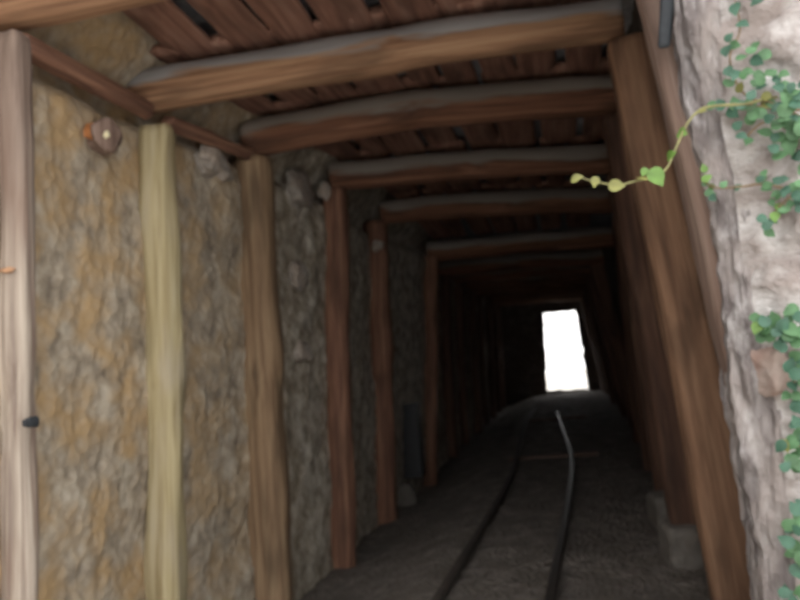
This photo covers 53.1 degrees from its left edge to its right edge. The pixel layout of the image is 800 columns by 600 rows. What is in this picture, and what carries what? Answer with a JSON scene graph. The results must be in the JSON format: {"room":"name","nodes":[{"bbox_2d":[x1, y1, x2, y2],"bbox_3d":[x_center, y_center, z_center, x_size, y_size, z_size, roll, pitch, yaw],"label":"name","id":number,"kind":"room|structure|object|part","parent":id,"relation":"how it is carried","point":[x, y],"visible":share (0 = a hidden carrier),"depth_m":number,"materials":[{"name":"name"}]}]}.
{"room":"underground passage","nodes":[
{"label":"underground passage","id":0,"kind":"room"},
{"bbox_2d":[0,11,492,599],"bbox_3d":[0.946,0.821,12.402,0.768,3.563,20.486,-6,-4,12],"label":"wall","id":1,"kind":"structure","parent":0,"point":[90,386],"depth_m":4.07,"materials":[{"name":"stone"}]},
{"bbox_2d":[0,0,166,31],"bbox_3d":[-0.479,-1.228,2.855,2.602,0.238,0.187,-6,-4,9],"label":"beam","id":2,"kind":"structure","parent":1,"relation":"on","point":[19,15],"depth_m":2.93,"materials":[{"name":"brown wood"}]},
{"bbox_2d":[121,0,223,61],"bbox_3d":[-1.072,-1.247,3.412,0.242,0.078,1.116,-6,-4,10],"label":"board","id":3,"kind":"object","parent":2,"relation":"on","point":[168,24],"visible":0.79,"depth_m":3.60,"materials":[{"name":"brown wood"}]},
{"bbox_2d":[186,0,277,52],"bbox_3d":[-0.795,-1.279,3.372,0.237,0.069,1.110,-6,-4,11],"label":"board","id":4,"kind":"object","parent":2,"relation":"on","point":[233,20],"visible":0.95,"depth_m":3.60,"materials":[{"name":"brown wood"}]},
{"bbox_2d":[83,117,122,155],"bbox_3d":[-1.334,-0.719,3.509,0.295,0.183,0.190,-8,-5,35],"label":"stub","id":5,"kind":"object","parent":1,"relation":"attached to","point":[103,136],"visible":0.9,"depth_m":3.43,"materials":[{"name":"brown wood"}]},
{"bbox_2d":[194,144,233,182],"bbox_3d":[-1.030,-0.753,4.455,0.120,0.202,0.408,-6,-4,11],"label":"rock","id":6,"kind":"object","parent":1,"relation":"attached to","point":[210,162],"visible":0.95,"depth_m":4.35,"materials":[{"name":"grey stone"}]},
{"bbox_2d":[288,260,308,291],"bbox_3d":[-0.693,-0.163,5.449,0.093,0.228,0.361,-6,-4,16],"label":"rock","id":7,"kind":"object","parent":1,"relation":"attached to","point":[298,273],"visible":1,"depth_m":5.36,"materials":[{"name":"grey stone"}]},
{"bbox_2d":[285,168,313,210],"bbox_3d":[-0.695,-0.766,5.566,0.122,0.303,0.444,-6,-4,11],"label":"rock","id":8,"kind":"object","parent":1,"relation":"attached to","point":[299,192],"visible":1,"depth_m":5.45,"materials":[{"name":"grey stone"}]},
{"bbox_2d":[293,340,313,362],"bbox_3d":[-0.662,0.349,5.451,0.084,0.162,0.298,-6,-4,11],"label":"rock","id":9,"kind":"object","parent":1,"relation":"attached to","point":[302,352],"visible":0.98,"depth_m":5.38,"materials":[{"name":"grey stone"}]},
{"bbox_2d":[317,180,330,200],"bbox_3d":[-0.556,-0.809,5.936,0.111,0.156,0.114,-9,-6,42],"label":"rock","id":10,"kind":"object","parent":1,"relation":"attached to","point":[324,189],"visible":1,"depth_m":5.90,"materials":[{"name":"grey stone"}]},
{"bbox_2d":[371,240,383,252],"bbox_3d":[-0.209,-0.497,7.337,0.114,0.118,0.120,-7,-5,24],"label":"rock","id":11,"kind":"object","parent":1,"relation":"attached to","point":[377,245],"visible":1,"depth_m":7.30,"materials":[{"name":"grey stone"}]},
{"bbox_2d":[403,402,425,478],"bbox_3d":[0.119,1.498,8.558,0.220,0.776,0.251,-6,-4,11],"label":"metal box","id":12,"kind":"object","parent":1,"relation":"on","point":[414,464],"visible":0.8,"depth_m":8.45,"materials":[{"name":"paint"}]},
{"bbox_3d":[0.086,1.135,8.586,0.220,0.047,0.250,-6,-4,11],"label":"lid","id":13,"kind":"part","parent":12,"relation":"part of","materials":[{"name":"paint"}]},
{"bbox_2d":[172,0,633,254],"bbox_3d":[1.789,-0.834,12.463,3.900,0.274,20.400,-6,-4,11],"label":"ceiling","id":14,"kind":"structure","parent":0,"point":[596,220],"depth_m":6.05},
{"bbox_2d":[300,389,709,599],"bbox_3d":[2.097,2.108,12.207,4.400,0.298,20.250,-6,-4,11],"label":"floor","id":15,"kind":"structure","parent":0,"point":[612,548],"depth_m":5.95,"materials":[{"name":"black gravel"}]},
{"bbox_2d":[0,29,39,599],"bbox_3d":[-1.386,0.427,2.870,0.251,2.826,0.167,-6,-4,11],"label":"post","id":16,"kind":"object","parent":15,"relation":"on","point":[19,493],"visible":1,"depth_m":2.87,"materials":[{"name":"brown wood"}]},
{"bbox_2d":[23,32,153,119],"bbox_3d":[-1.329,-0.940,3.433,0.112,0.115,0.865,-6,-4,14],"label":"strut","id":17,"kind":"object","parent":16,"relation":"attached to","point":[46,57],"visible":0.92,"depth_m":3.35,"materials":[{"name":"brown wood"}]},
{"bbox_2d":[139,123,187,599],"bbox_3d":[-1.124,0.551,3.787,0.304,2.772,0.199,-6,-4,11],"label":"post","id":18,"kind":"object","parent":15,"relation":"on","point":[165,536],"visible":0.98,"depth_m":3.74,"materials":[{"name":"yellow wood"}]},
{"bbox_2d":[233,155,293,599],"bbox_3d":[-0.815,0.565,4.744,0.335,2.832,0.251,-6,-4,11],"label":"post","id":19,"kind":"object","parent":15,"relation":"on","point":[268,514],"visible":0.84,"depth_m":4.66,"materials":[{"name":"brown wood"}]},
{"bbox_2d":[160,116,254,160],"bbox_3d":[-1.033,-0.877,4.380,0.081,0.099,0.818,-7,-5,20],"label":"strut","id":20,"kind":"object","parent":19,"relation":"attached to","point":[182,128],"visible":0.96,"depth_m":4.29,"materials":[{"name":"brown wood"}]},
{"bbox_2d":[239,74,616,155],"bbox_3d":[0.191,-1.120,4.808,2.304,0.313,0.247,-5,-4,2],"label":"beam","id":21,"kind":"structure","parent":19,"relation":"on","point":[585,96],"depth_m":4.73,"materials":[{"name":"brown wood"}]},
{"bbox_2d":[209,33,323,106],"bbox_3d":[-0.702,-1.222,4.346,0.255,0.083,1.209,-6,-4,11],"label":"board","id":22,"kind":"object","parent":21,"relation":"on","point":[309,95],"visible":0.25,"depth_m":4.61,"materials":[{"name":"brown wood"}]},
{"bbox_2d":[267,27,360,101],"bbox_3d":[-0.459,-1.249,4.324,0.227,0.082,1.234,-6,-4,11],"label":"board","id":23,"kind":"object","parent":21,"relation":"on","point":[345,91],"visible":0.25,"depth_m":4.69,"materials":[{"name":"brown wood"}]},
{"bbox_2d":[269,99,360,160],"bbox_3d":[-0.560,-1.137,5.479,0.283,0.043,1.467,-6,-4,11],"label":"board","id":24,"kind":"object","parent":21,"relation":"on","point":[343,151],"visible":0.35,"depth_m":5.74,"materials":[{"name":"brown wood"}]},
{"bbox_2d":[318,94,391,155],"bbox_3d":[-0.303,-1.184,5.487,0.201,0.066,1.499,-6,-4,11],"label":"board","id":25,"kind":"object","parent":21,"relation":"on","point":[373,145],"visible":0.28,"depth_m":5.87,"materials":[{"name":"brown wood"}]},
{"bbox_2d":[313,19,407,93],"bbox_3d":[-0.206,-1.282,4.302,0.284,0.093,1.260,-6,-4,11],"label":"board","id":26,"kind":"object","parent":21,"relation":"on","point":[394,81],"visible":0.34,"depth_m":4.64,"materials":[{"name":"brown wood"}]},
{"bbox_2d":[355,85,426,152],"bbox_3d":[-0.054,-1.208,5.494,0.275,0.067,1.538,-6,-4,10],"label":"board","id":27,"kind":"object","parent":21,"relation":"on","point":[409,141],"visible":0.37,"depth_m":5.82,"materials":[{"name":"brown wood"}]},
{"bbox_2d":[368,4,440,85],"bbox_3d":[0.056,-1.329,4.280,0.193,0.114,1.287,-6,-4,11],"label":"board","id":28,"kind":"object","parent":21,"relation":"on","point":[377,15],"visible":0.2,"depth_m":4.54,"materials":[{"name":"brown wood"}]},
{"bbox_2d":[399,74,457,147],"bbox_3d":[0.208,-1.253,5.503,0.234,0.090,1.563,-6,-4,11],"label":"board","id":29,"kind":"object","parent":21,"relation":"on","point":[445,135],"visible":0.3,"depth_m":5.78,"materials":[{"name":"brown wood"}]},
{"bbox_2d":[433,0,477,84],"bbox_3d":[0.258,-1.338,4.261,0.193,0.105,1.301,-6,-4,11],"label":"board","id":30,"kind":"object","parent":21,"relation":"on","point":[459,71],"visible":0.34,"depth_m":4.59,"materials":[{"name":"brown wood"}]},
{"bbox_2d":[437,75,499,148],"bbox_3d":[0.500,-1.272,5.504,0.246,0.081,1.604,-6,-4,13],"label":"board","id":31,"kind":"object","parent":21,"relation":"on","point":[483,135],"visible":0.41,"depth_m":5.86,"materials":[{"name":"brown wood"}]},
{"bbox_2d":[457,0,516,82],"bbox_3d":[0.478,-1.351,4.242,0.218,0.095,1.316,-6,-4,11],"label":"board","id":32,"kind":"object","parent":21,"relation":"on","point":[501,69],"visible":0.36,"depth_m":4.46,"materials":[{"name":"brown wood"}]},
{"bbox_2d":[480,66,535,147],"bbox_3d":[0.778,-1.284,5.502,0.281,0.079,1.628,-6,-4,11],"label":"board","id":33,"kind":"object","parent":21,"relation":"on","point":[511,134],"visible":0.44,"depth_m":5.87,"materials":[{"name":"brown wood"}]},
{"bbox_2d":[515,0,556,79],"bbox_3d":[0.713,-1.383,4.221,0.240,0.098,1.332,-6,-4,11],"label":"board","id":34,"kind":"object","parent":21,"relation":"on","point":[531,65],"visible":0.33,"depth_m":4.52,"materials":[{"name":"brown wood"}]},
{"bbox_2d":[560,0,601,75],"bbox_3d":[0.960,-1.389,4.198,0.210,0.088,1.354,-6,-4,13],"label":"board","id":35,"kind":"object","parent":21,"relation":"on","point":[579,60],"visible":0.41,"depth_m":4.51,"materials":[{"name":"brown wood"}]},
{"bbox_2d":[322,187,356,568],"bbox_3d":[-0.455,0.602,5.996,0.359,2.880,0.211,-6,-4,11],"label":"post","id":36,"kind":"object","parent":15,"relation":"on","point":[337,275],"visible":0.79,"depth_m":5.92,"materials":[{"name":"brown wood"}]},
{"bbox_2d":[363,219,397,524],"bbox_3d":[-0.182,0.695,7.523,0.381,2.875,0.254,-6,-4,11],"label":"post","id":37,"kind":"object","parent":15,"relation":"on","point":[381,332],"visible":0.71,"depth_m":7.42,"materials":[{"name":"brown wood"}]},
{"bbox_2d":[397,483,416,506],"bbox_3d":[0.042,2.021,8.159,0.254,0.311,0.266,-4,-4,-11],"label":"rock","id":38,"kind":"object","parent":15,"relation":"on","point":[406,493],"visible":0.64,"depth_m":8.07,"materials":[{"name":"stone"}]},
{"bbox_2d":[423,255,438,485],"bbox_3d":[0.364,0.855,9.494,0.437,2.754,0.189,-6,-4,11],"label":"post","id":39,"kind":"object","parent":15,"relation":"on","point":[431,274],"visible":0.84,"depth_m":9.43,"materials":[{"name":"brown wood"}]},
{"bbox_2d":[431,408,535,599],"bbox_3d":[1.121,1.797,8.455,0.302,0.112,15.378,-6,-4,11],"label":"rail","id":40,"kind":"object","parent":15,"relation":"on","point":[462,561],"visible":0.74,"depth_m":5.37,"materials":[{"name":"grey metal"}]},
{"bbox_2d":[508,451,598,461],"bbox_3d":[1.766,1.830,9.187,1.031,0.112,0.189,-6,-4,8],"label":"sleeper","id":41,"kind":"object","parent":15,"relation":"on","point":[593,453],"visible":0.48,"depth_m":9.14,"materials":[{"name":"brown wood"}]},
{"bbox_2d":[528,415,587,420],"bbox_3d":[2.728,2.086,13.824,1.030,0.115,0.190,-6,-4,9],"label":"sleeper","id":42,"kind":"object","parent":15,"relation":"on","point":[570,417],"visible":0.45,"depth_m":13.76,"materials":[{"name":"brown wood"}]},
{"bbox_2d":[545,411,573,599],"bbox_3d":[1.553,1.707,7.770,0.331,0.112,14.307,-6,-4,11],"label":"rail","id":43,"kind":"object","parent":15,"relation":"on","point":[552,587],"visible":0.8,"depth_m":5.19,"materials":[{"name":"metal"}]},
{"bbox_2d":[580,300,603,390],"bbox_3d":[5.094,1.194,20.914,0.520,2.479,0.221,-6,-4,11],"label":"post","id":44,"kind":"object","parent":15,"relation":"on","point":[581,303],"visible":0.44,"depth_m":20.85,"materials":[{"name":"brown wood"}]},
{"bbox_2d":[498,297,581,305],"bbox_3d":[3.658,-0.027,20.941,2.701,0.287,0.246,-5,-4,-3],"label":"beam","id":45,"kind":"structure","parent":44,"relation":"on","point":[577,298],"depth_m":20.85,"materials":[{"name":"brown wood"}]},
{"bbox_2d":[582,297,607,393],"bbox_3d":[4.829,1.115,19.543,0.527,2.480,0.217,-6,-4,11],"label":"post","id":46,"kind":"object","parent":15,"relation":"on","point":[583,299],"visible":0.42,"depth_m":19.48,"materials":[{"name":"brown wood"}]},
{"bbox_2d":[492,293,583,303],"bbox_3d":[3.395,-0.102,19.570,2.700,0.288,0.247,-5,-4,-2],"label":"beam","id":47,"kind":"structure","parent":46,"relation":"on","point":[531,298],"depth_m":19.48,"materials":[{"name":"brown wood"}]},
{"bbox_2d":[583,293,609,397],"bbox_3d":[4.518,1.025,17.978,0.531,2.479,0.215,-6,-4,11],"label":"post","id":48,"kind":"object","parent":15,"relation":"on","point":[583,293],"visible":0.22,"depth_m":17.94,"materials":[{"name":"brown wood"}]},
{"bbox_2d":[484,289,583,299],"bbox_3d":[3.080,-0.198,18.010,2.707,0.275,0.247,-5,-4,-3],"label":"beam","id":49,"kind":"structure","parent":48,"relation":"on","point":[568,291],"depth_m":17.91,"materials":[{"name":"brown wood"}]},
{"bbox_2d":[583,288,616,403],"bbox_3d":[4.150,0.941,16.424,0.528,2.480,0.219,-6,-4,11],"label":"post","id":50,"kind":"object","parent":15,"relation":"on","point":[588,300],"visible":0.55,"depth_m":16.34,"materials":[{"name":"brown wood"}]},
{"bbox_2d":[476,282,587,295],"bbox_3d":[2.716,-0.276,16.447,2.704,0.280,0.245,-5,-4,-3],"label":"beam","id":51,"kind":"structure","parent":50,"relation":"on","point":[500,291],"depth_m":16.34,"materials":[{"name":"brown wood"}]},
{"bbox_2d":[587,282,619,409],"bbox_3d":[3.868,0.848,14.847,0.532,2.479,0.220,-6,-4,11],"label":"post","id":52,"kind":"object","parent":15,"relation":"on","point":[587,282],"visible":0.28,"depth_m":14.79,"materials":[{"name":"brown wood"}]},
{"bbox_2d":[465,275,587,290],"bbox_3d":[2.433,-0.369,14.881,2.704,0.277,0.238,-5,-4,-3],"label":"beam","id":53,"kind":"structure","parent":52,"relation":"on","point":[523,282],"depth_m":14.78,"materials":[{"name":"brown wood"}]},
{"bbox_2d":[587,274,626,416],"bbox_3d":[3.501,0.764,13.293,0.531,2.479,0.214,-6,-4,11],"label":"post","id":54,"kind":"object","parent":15,"relation":"on","point":[589,277],"visible":0.44,"depth_m":13.22,"materials":[{"name":"brown wood"}]},
{"bbox_2d":[451,267,590,284],"bbox_3d":[2.065,-0.456,13.320,2.702,0.276,0.249,-5,-4,-2],"label":"beam","id":55,"kind":"structure","parent":54,"relation":"on","point":[569,271],"depth_m":13.22,"materials":[{"name":"brown wood"}]},
{"bbox_2d":[590,264,631,427],"bbox_3d":[3.184,0.675,11.727,0.536,2.480,0.218,-6,-4,11],"label":"post","id":56,"kind":"object","parent":15,"relation":"on","point":[598,272],"visible":0.76,"depth_m":11.67,"materials":[{"name":"brown wood"}]},
{"bbox_2d":[439,249,604,275],"bbox_3d":[1.751,-0.544,11.752,2.706,0.284,0.252,-5,-4,-3],"label":"beam","id":57,"kind":"structure","parent":56,"relation":"on","point":[577,258],"depth_m":11.66,"materials":[{"name":"brown wood"}]},
{"bbox_2d":[606,172,662,490],"bbox_3d":[1.886,0.294,6.139,0.319,2.636,0.227,-6,-4,11],"label":"post","id":58,"kind":"object","parent":15,"relation":"on","point":[657,483],"visible":0.25,"depth_m":6.06,"materials":[{"name":"brown wood"}]},
{"bbox_2d":[328,143,610,189],"bbox_3d":[0.614,-1.032,6.180,2.332,0.273,0.238,-5,-4,-4],"label":"beam","id":59,"kind":"structure","parent":58,"relation":"on","point":[582,159],"depth_m":6.10,"materials":[{"name":"brown wood"}]},
{"bbox_2d":[352,149,420,196],"bbox_3d":[-0.100,-1.076,6.881,0.291,0.060,1.734,-6,-4,11],"label":"board","id":60,"kind":"object","parent":59,"relation":"on","point":[364,154],"visible":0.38,"depth_m":7.28,"materials":[{"name":"brown wood"}]},
{"bbox_2d":[391,151,450,192],"bbox_3d":[0.217,-1.102,6.917,0.238,0.052,1.750,-6,-4,11],"label":"board","id":61,"kind":"object","parent":59,"relation":"on","point":[442,187],"visible":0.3,"depth_m":7.39,"materials":[{"name":"brown wood"}]},
{"bbox_2d":[426,140,481,190],"bbox_3d":[0.504,-1.129,6.946,0.295,0.055,1.769,-6,-4,10],"label":"board","id":62,"kind":"object","parent":59,"relation":"on","point":[460,145],"visible":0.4,"depth_m":6.27,"materials":[{"name":"brown wood"}]},
{"bbox_2d":[473,138,516,187],"bbox_3d":[0.848,-1.175,6.980,0.284,0.059,1.784,-6,-4,11],"label":"board","id":63,"kind":"object","parent":59,"relation":"on","point":[503,181],"visible":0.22,"depth_m":7.49,"materials":[{"name":"brown wood"}]},
{"bbox_2d":[533,61,576,145],"bbox_3d":[1.079,-1.311,5.503,0.280,0.098,1.662,-6,-4,11],"label":"board","id":64,"kind":"object","parent":59,"relation":"on","point":[556,132],"visible":0.44,"depth_m":5.81,"materials":[{"name":"brown wood"}]},
{"bbox_2d":[647,490,667,529],"bbox_3d":[1.783,1.424,5.398,0.173,0.243,0.351,-6,-4,5],"label":"block","id":65,"kind":"object","parent":15,"relation":"on","point":[656,505],"visible":0.44,"depth_m":5.31,"materials":[{"name":"stone"}]},
{"bbox_2d":[607,31,750,599],"bbox_3d":[1.242,0.140,3.477,0.394,2.658,0.217,-6,-4,11],"label":"post","id":66,"kind":"object","parent":15,"relation":"on","point":[694,370],"visible":0.75,"depth_m":3.39,"materials":[{"name":"brown wood"}]},
{"bbox_2d":[126,0,624,114],"bbox_3d":[-0.141,-1.139,3.747,2.327,0.254,0.223,-6,-4,8],"label":"beam","id":67,"kind":"structure","parent":66,"relation":"on","point":[360,56],"depth_m":3.66,"materials":[{"name":"brown wood"}]},
{"bbox_2d":[150,44,277,115],"bbox_3d":[-0.963,-1.178,4.367,0.256,0.057,1.181,-6,-4,11],"label":"board","id":68,"kind":"object","parent":67,"relation":"on","point":[261,105],"visible":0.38,"depth_m":4.61,"materials":[{"name":"brown wood"}]},
{"bbox_2d":[245,0,320,45],"bbox_3d":[-0.569,-1.298,3.339,0.216,0.069,1.120,-6,-4,10],"label":"board","id":69,"kind":"object","parent":67,"relation":"on","point":[289,21],"visible":0.93,"depth_m":3.59,"materials":[{"name":"brown wood"}]},
{"bbox_2d":[305,0,375,35],"bbox_3d":[-0.326,-1.330,3.302,0.253,0.072,1.120,-6,-4,11],"label":"board","id":70,"kind":"object","parent":67,"relation":"on","point":[335,15],"visible":0.9,"depth_m":3.62,"materials":[{"name":"brown wood"}]},
{"bbox_2d":[379,0,438,27],"bbox_3d":[-0.045,-1.363,3.260,0.255,0.075,1.129,-6,-4,11],"label":"board","id":71,"kind":"object","parent":67,"relation":"on","point":[399,13],"visible":0.81,"depth_m":3.64,"materials":[{"name":"brown wood"}]},
{"bbox_2d":[435,0,472,17],"bbox_3d":[0.176,-1.400,3.229,0.216,0.082,1.139,-6,-4,11],"label":"board","id":72,"kind":"object","parent":67,"relation":"on","point":[449,7],"visible":0.53,"depth_m":3.63,"materials":[{"name":"brown wood"}]},
{"bbox_2d":[491,0,533,11],"bbox_3d":[0.415,-1.416,3.193,0.280,0.071,1.149,-6,-4,11],"label":"board","id":73,"kind":"object","parent":67,"relation":"on","point":[502,5],"visible":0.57,"depth_m":3.68,"materials":[{"name":"brown wood"}]},
{"bbox_2d":[657,518,703,567],"bbox_3d":[1.577,1.374,4.495,0.204,0.250,0.356,-5,-4,3],"label":"block","id":74,"kind":"object","parent":15,"relation":"on","point":[680,547],"visible":0.81,"depth_m":4.34,"materials":[{"name":"stone"}]},
{"bbox_2d":[602,111,695,524],"bbox_3d":[1.495,0.204,4.639,0.362,2.660,0.227,-6,-4,11],"label":"post","id":75,"kind":"object","parent":74,"relation":"on","point":[667,437],"visible":0.52,"depth_m":4.55,"materials":[{"name":"brown wood"}]},
{"bbox_2d":[636,0,727,386],"bbox_3d":[1.064,0.100,2.469,0.427,2.622,0.296,-6,-4,11],"label":"post","id":76,"kind":"object","parent":15,"relation":"on","point":[657,17],"visible":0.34,"depth_m":2.49,"materials":[{"name":"brown wood"}]},
{"bbox_3d":[2.856,0.558,9.809,0.236,2.485,0.225,-6,-4,11],"label":"post","id":77,"kind":"object","parent":15,"relation":"on","visible":0},
{"bbox_2d":[426,227,614,260],"bbox_3d":[1.576,-0.689,9.749,2.586,0.272,0.253,-5,-4,-7],"label":"beam","id":78,"kind":"structure","parent":77,"relation":"on","point":[596,237],"depth_m":9.67,"materials":[{"name":"brown wood"}]},
{"bbox_2d":[562,180,590,227],"bbox_3d":[1.960,-1.037,8.835,0.287,0.164,2.239,-6,-4,13],"label":"board","id":79,"kind":"object","parent":78,"relation":"on","point":[573,220],"visible":0.35,"depth_m":9.31,"materials":[{"name":"brown wood"}]},
{"bbox_3d":[2.321,0.414,7.779,0.255,2.564,0.224,-6,-4,11],"label":"post","id":80,"kind":"object","parent":15,"relation":"on","visible":0},
{"bbox_2d":[379,186,611,223],"bbox_3d":[1.032,-0.918,7.735,2.487,0.303,0.262,-5,-4,-7],"label":"beam","id":81,"kind":"structure","parent":80,"relation":"on","point":[570,200],"depth_m":7.66,"materials":[{"name":"brown wood"}]},
{"bbox_2d":[539,137,565,186],"bbox_3d":[1.351,-1.195,7.019,0.204,0.075,1.811,-6,-4,11],"label":"board","id":82,"kind":"object","parent":81,"relation":"on","point":[551,180],"visible":0.36,"depth_m":7.51,"materials":[{"name":"brown wood"}]},
{"bbox_2d":[568,135,599,181],"bbox_3d":[1.612,-1.208,7.038,0.275,0.046,1.825,-6,-4,11],"label":"board","id":83,"kind":"object","parent":81,"relation":"on","point":[579,139],"visible":0.23,"depth_m":6.28,"materials":[{"name":"brown wood"}]},
{"bbox_2d":[501,301,600,404],"bbox_3d":[4.095,1.067,21.777,4.700,3.900,0.543,-6,-4,11],"label":"wall","id":84,"kind":"structure","parent":0,"point":[524,352],"depth_m":21.69,"materials":[{"name":"black"}]},
{"bbox_2d":[546,369,588,390],"bbox_3d":[6.557,2.986,30.589,24.000,0.141,18.000,-6,-4,11],"label":"ground","id":85,"kind":"structure","parent":0,"point":[575,379],"depth_m":28.28,"materials":[{"name":"white"}]},
{"bbox_2d":[601,0,683,333],"bbox_3d":[3.328,0.520,12.243,0.644,3.500,19.853,-6,-4,11],"label":"wall","id":86,"kind":"structure","parent":0,"point":[635,26],"depth_m":11.24,"materials":[{"name":"stone"}]},
{"bbox_2d":[718,0,799,599],"bbox_3d":[1.870,-0.890,1.784,2.234,4.900,0.223,-8,-5,35],"label":"wall","id":87,"kind":"structure","parent":0,"point":[775,282],"depth_m":2.27,"materials":[{"name":"stone"}]},
{"bbox_2d":[672,0,797,599],"bbox_3d":[1.017,-0.265,2.377,0.251,3.900,0.456,-2,-5,-35],"label":"trim","id":88,"kind":"structure","parent":87,"relation":"attached to","point":[753,419],"depth_m":2.33,"materials":[{"name":"grey stone"}]},
{"bbox_2d":[701,163,799,236],"bbox_3d":[0.993,-0.290,2.222,0.292,0.239,0.106,-7,-5,24],"label":"ivy vine","id":89,"kind":"object","parent":87,"relation":"attached to","point":[794,187],"visible":1,"depth_m":2.19,"materials":[{"name":"green plant"}]},
{"bbox_3d":[1.003,-0.315,2.241,0.282,0.092,0.049,-7,-5,25],"label":"stem","id":90,"kind":"part","parent":89,"relation":"part of","materials":[{"name":"plant"}]},
{"bbox_3d":[1.062,-0.243,2.213,0.091,0.111,0.028,-5,-4,-1],"label":"stem","id":91,"kind":"part","parent":89,"relation":"part of","materials":[{"name":"plant"}]},
{"bbox_2d":[707,0,799,174],"bbox_3d":[0.983,-0.614,2.222,0.264,0.580,0.114,-7,-5,26],"label":"ivy vine","id":92,"kind":"object","parent":87,"relation":"attached to","point":[789,96],"visible":0.93,"depth_m":2.21,"materials":[{"name":"green plant"}]},
{"bbox_2d":[571,96,777,191],"bbox_3d":[0.774,-0.421,2.078,0.730,0.276,0.097,-4,-5,-20],"label":"sprig","id":93,"kind":"object","parent":92,"relation":"attached to","point":[656,175],"visible":0.94,"depth_m":1.99,"materials":[{"name":"green plant"}]},
{"bbox_3d":[0.998,-0.543,2.245,0.225,0.064,0.042,-7,-5,22],"label":"stem","id":94,"kind":"part","parent":92,"relation":"part of","materials":[{"name":"green plant"}]},
{"bbox_3d":[1.024,-0.667,2.232,0.191,0.398,0.042,-7,-5,20],"label":"stem","id":95,"kind":"part","parent":92,"relation":"part of","materials":[{"name":"plant"}]},
{"bbox_3d":[1.047,-0.465,2.212,0.172,0.072,0.044,-6,-4,17],"label":"stem","id":96,"kind":"part","parent":92,"relation":"part of","materials":[{"name":"plant"}]},
{"bbox_2d":[750,346,791,396],"bbox_3d":[1.060,0.199,2.287,0.101,0.153,0.118,-3,-5,-27],"label":"stone","id":97,"kind":"object","parent":87,"relation":"attached to","point":[768,362],"depth_m":2.24,"materials":[{"name":"brown stone"}]},
{"bbox_2d":[749,303,799,413],"bbox_3d":[1.058,0.160,2.181,0.168,0.301,0.093,-6,-4,11],"label":"ivy vine","id":98,"kind":"object","parent":87,"relation":"attached to","point":[768,328],"visible":1,"depth_m":2.17,"materials":[{"name":"green plant"}]},
{"bbox_2d":[775,415,799,472],"bbox_3d":[1.084,0.391,2.189,0.113,0.161,0.076,-6,-4,11],"label":"ivy vine","id":99,"kind":"object","parent":87,"relation":"attached to","point":[792,441],"visible":1,"depth_m":2.18,"materials":[{"name":"green plant"}]},
{"bbox_2d":[777,499,799,599],"bbox_3d":[1.089,0.681,2.169,0.123,0.278,0.086,-5,-4,-2],"label":"ivy vine","id":100,"kind":"object","parent":87,"relation":"attached to","point":[791,526],"visible":1,"depth_m":2.17,"materials":[{"name":"green plant"}]}
]}

